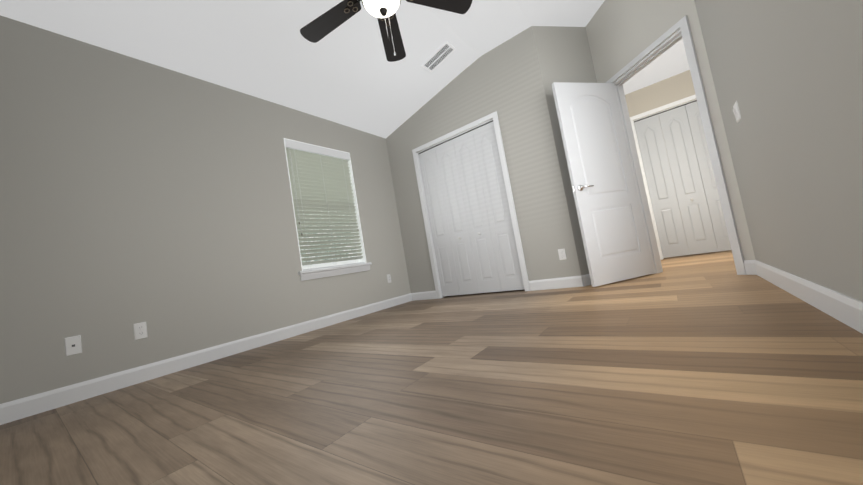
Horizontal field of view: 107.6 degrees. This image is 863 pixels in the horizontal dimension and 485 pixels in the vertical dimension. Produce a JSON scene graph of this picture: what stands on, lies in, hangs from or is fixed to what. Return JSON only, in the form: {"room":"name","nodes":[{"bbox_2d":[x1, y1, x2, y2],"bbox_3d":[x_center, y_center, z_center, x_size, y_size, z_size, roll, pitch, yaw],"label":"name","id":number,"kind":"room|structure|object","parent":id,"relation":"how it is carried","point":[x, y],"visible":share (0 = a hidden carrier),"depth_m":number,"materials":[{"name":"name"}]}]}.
{"room":"empty bedroom","nodes":[
{"label":"empty bedroom","id":0,"kind":"room"},
{"bbox_2d":[0,15,410,403],"bbox_3d":[-1.775,-0.650,3.197,0.200,3.250,4.250,-12,-5,36],"label":"wall","id":1,"kind":"structure","parent":0,"point":[157,200],"depth_m":2.39,"materials":[{"name":"paint"}]},
{"bbox_2d":[64,335,81,355],"bbox_3d":[-2.265,0.652,1.997,0.006,0.115,0.070,-12,-5,36],"label":"outlet","id":2,"kind":"object","parent":1,"relation":"attached to","point":[73,345],"visible":1,"depth_m":2.00,"materials":[{"name":"white plastic"}]},
{"bbox_2d":[133,322,147,339],"bbox_3d":[-2.075,0.630,2.253,0.008,0.115,0.070,-12,-5,36],"label":"electrical outlet","id":3,"kind":"object","parent":1,"relation":"attached to","point":[140,330],"visible":1,"depth_m":2.25,"materials":[{"name":"white plastic"}]},
{"bbox_2d":[0,293,411,424],"bbox_3d":[-1.431,0.877,3.030,0.014,0.110,3.850,-12,-5,36],"label":"baseboard","id":4,"kind":"structure","parent":1,"relation":"attached to","point":[14,410],"depth_m":2.30,"materials":[{"name":"white wood"}]},
{"bbox_2d":[284,138,366,270],"bbox_3d":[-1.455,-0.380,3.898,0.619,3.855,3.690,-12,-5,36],"label":"window","id":5,"kind":"structure","parent":1,"relation":"in","point":[363,259],"depth_m":4.05,"materials":[{"name":"white plastic"}]},
{"bbox_2d":[285,139,364,270],"bbox_3d":[-1.237,-0.423,3.734,0.081,1.442,0.869,-12,-5,36],"label":"window shade","id":6,"kind":"object","parent":5,"relation":"attached to","point":[322,182],"visible":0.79,"depth_m":3.70,"materials":[{"name":"white plastic"}]},
{"bbox_2d":[298,262,371,280],"bbox_3d":[-1.105,0.335,3.680,0.142,0.098,0.980,-12,-5,36],"label":"window sill","id":7,"kind":"structure","parent":1,"relation":"attached to","point":[324,272],"depth_m":3.58,"materials":[{"name":"white wood"}]},
{"bbox_2d":[387,274,390,282],"bbox_3d":[-0.573,0.490,4.285,0.008,0.115,0.070,-12,-5,36],"label":"electrical outlet","id":8,"kind":"object","parent":1,"relation":"attached to","point":[388,278],"visible":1,"depth_m":4.28,"materials":[{"name":"white plastic"}]},
{"bbox_2d":[0,0,689,138],"bbox_3d":[0.338,-2.303,2.643,4.850,0.870,6.130,-12,-5,36],"label":"ceiling","id":9,"kind":"structure","parent":0,"point":[346,73],"depth_m":3.01,"materials":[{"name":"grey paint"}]},
{"bbox_2d":[300,0,471,61],"bbox_3d":[-0.373,-1.697,2.014,1.212,0.930,1.175,-12,-5,36],"label":"ceiling fan","id":10,"kind":"object","parent":9,"relation":"hanging from","point":[319,28],"visible":1,"depth_m":2.19,"materials":[{"name":"black wood"}]},
{"bbox_2d":[422,41,455,72],"bbox_3d":[0.080,-2.072,3.539,0.372,0.089,0.190,-12,-5,36],"label":"ceiling vent","id":11,"kind":"object","parent":9,"relation":"in","point":[439,56],"visible":1,"depth_m":3.53,"materials":[{"name":"white metal"}]},
{"bbox_2d":[0,250,862,484],"bbox_3d":[1.110,0.502,2.389,5.500,0.080,6.480,-12,-5,36],"label":"floor","id":12,"kind":"structure","parent":0,"point":[711,368],"depth_m":1.10,"materials":[{"name":"brown wood"}]},
{"bbox_2d":[386,26,580,292],"bbox_3d":[0.316,-0.942,4.100,2.517,3.250,0.115,-12,-5,36],"label":"wall","id":13,"kind":"structure","parent":0,"point":[504,80],"depth_m":3.56,"materials":[{"name":"paint"}]},
{"bbox_2d":[412,291,436,300],"bbox_3d":[-0.102,0.746,4.428,0.431,0.110,0.014,-12,-5,36],"label":"baseboard","id":14,"kind":"structure","parent":13,"relation":"attached to","point":[426,295],"depth_m":4.42,"materials":[{"name":"white wood"}]},
{"bbox_2d":[418,121,523,296],"bbox_3d":[0.436,-0.359,3.996,1.170,2.013,0.067,-12,-5,36],"label":"bifold closet door","id":15,"kind":"structure","parent":13,"relation":"in","point":[473,235],"depth_m":3.96,"materials":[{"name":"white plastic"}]},
{"bbox_2d":[412,111,529,298],"bbox_3d":[0.451,-0.382,4.022,1.300,2.093,0.132,-12,-5,36],"label":"trim","id":16,"kind":"structure","parent":13,"relation":"attached to","point":[493,115],"depth_m":3.89,"materials":[{"name":"white wood"}]},
{"bbox_2d":[529,275,587,290],"bbox_3d":[1.316,0.436,3.357,0.559,0.110,0.014,-12,-5,36],"label":"baseboard","id":17,"kind":"structure","parent":13,"relation":"attached to","point":[573,281],"depth_m":3.34,"materials":[{"name":"white wood"}]},
{"bbox_2d":[558,248,566,259],"bbox_3d":[1.367,0.125,3.305,0.070,0.115,0.008,-12,-5,36],"label":"electrical outlet","id":18,"kind":"object","parent":13,"relation":"attached to","point":[562,254],"visible":1,"depth_m":3.30,"materials":[{"name":"white plastic"}]},
{"bbox_2d":[532,26,596,274],"bbox_3d":[1.603,-1.200,3.479,0.745,3.250,0.115,-8,-4,-18],"label":"wall","id":19,"kind":"structure","parent":0,"point":[564,54],"depth_m":3.42,"materials":[{"name":"grey paint"}]},
{"bbox_2d":[584,274,591,284],"bbox_3d":[1.893,0.336,3.325,0.443,0.110,0.590,-12,-5,36],"label":"baseboard","id":20,"kind":"structure","parent":19,"relation":"attached to","point":[587,280],"depth_m":3.21,"materials":[{"name":"white wood"}]},
{"bbox_2d":[625,70,694,120],"bbox_3d":[3.427,-1.070,4.315,2.400,2.500,0.115,-12,-5,36],"label":"wall","id":21,"kind":"structure","parent":0,"point":[680,86],"depth_m":4.37,"materials":[{"name":"beige paint"}]},
{"bbox_2d":[630,94,696,259],"bbox_3d":[3.582,-0.897,4.199,1.304,2.093,0.132,-12,-5,36],"label":"trim","id":22,"kind":"structure","parent":21,"relation":"attached to","point":[669,105],"depth_m":4.48,"materials":[{"name":"white wood"}]},
{"bbox_2d":[634,100,730,257],"bbox_3d":[3.567,-0.874,4.173,1.174,2.013,0.067,-12,-5,36],"label":"bifold closet door","id":23,"kind":"structure","parent":21,"relation":"in","point":[704,228],"depth_m":4.30,"materials":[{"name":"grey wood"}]},
{"bbox_2d":[585,0,755,259],"bbox_3d":[2.118,-1.319,3.002,0.115,3.250,1.121,-9,-4,-10],"label":"wall","id":24,"kind":"structure","parent":0,"point":[621,34],"depth_m":2.85,"materials":[{"name":"grey paint"}]},
{"bbox_2d":[606,16,745,274],"bbox_3d":[2.217,-0.760,2.936,0.149,2.108,0.914,-9,-4,-10],"label":"door frame","id":25,"kind":"structure","parent":24,"relation":"attached to","point":[684,31],"depth_m":2.67,"materials":[{"name":"white wood"}]},
{"bbox_2d":[551,82,653,286],"bbox_3d":[1.726,-0.631,3.175,0.487,2.025,0.647,-12,-5,36],"label":"entry door","id":26,"kind":"structure","parent":25,"relation":"in","point":[612,227],"depth_m":3.14,"materials":[{"name":"white wood"}]},
{"bbox_2d":[694,0,862,301],"bbox_3d":[1.041,-1.282,0.847,0.115,3.250,3.890,-12,-5,36],"label":"wall","id":27,"kind":"structure","parent":0,"point":[787,75],"depth_m":1.28,"materials":[{"name":"grey paint"}]},
{"bbox_2d":[733,101,740,122],"bbox_3d":[1.931,-0.826,2.002,0.013,0.115,0.115,-12,-5,36],"label":"light switch","id":28,"kind":"object","parent":27,"relation":"attached to","point":[736,111],"visible":0.96,"depth_m":1.98,"materials":[{"name":"white plastic"}]},
{"bbox_2d":[748,260,862,333],"bbox_3d":[1.322,0.269,0.884,0.020,0.110,3.740,-12,-5,36],"label":"baseboard","id":29,"kind":"structure","parent":27,"relation":"attached to","point":[845,309],"depth_m":1.38,"materials":[{"name":"white wood"}]}
]}

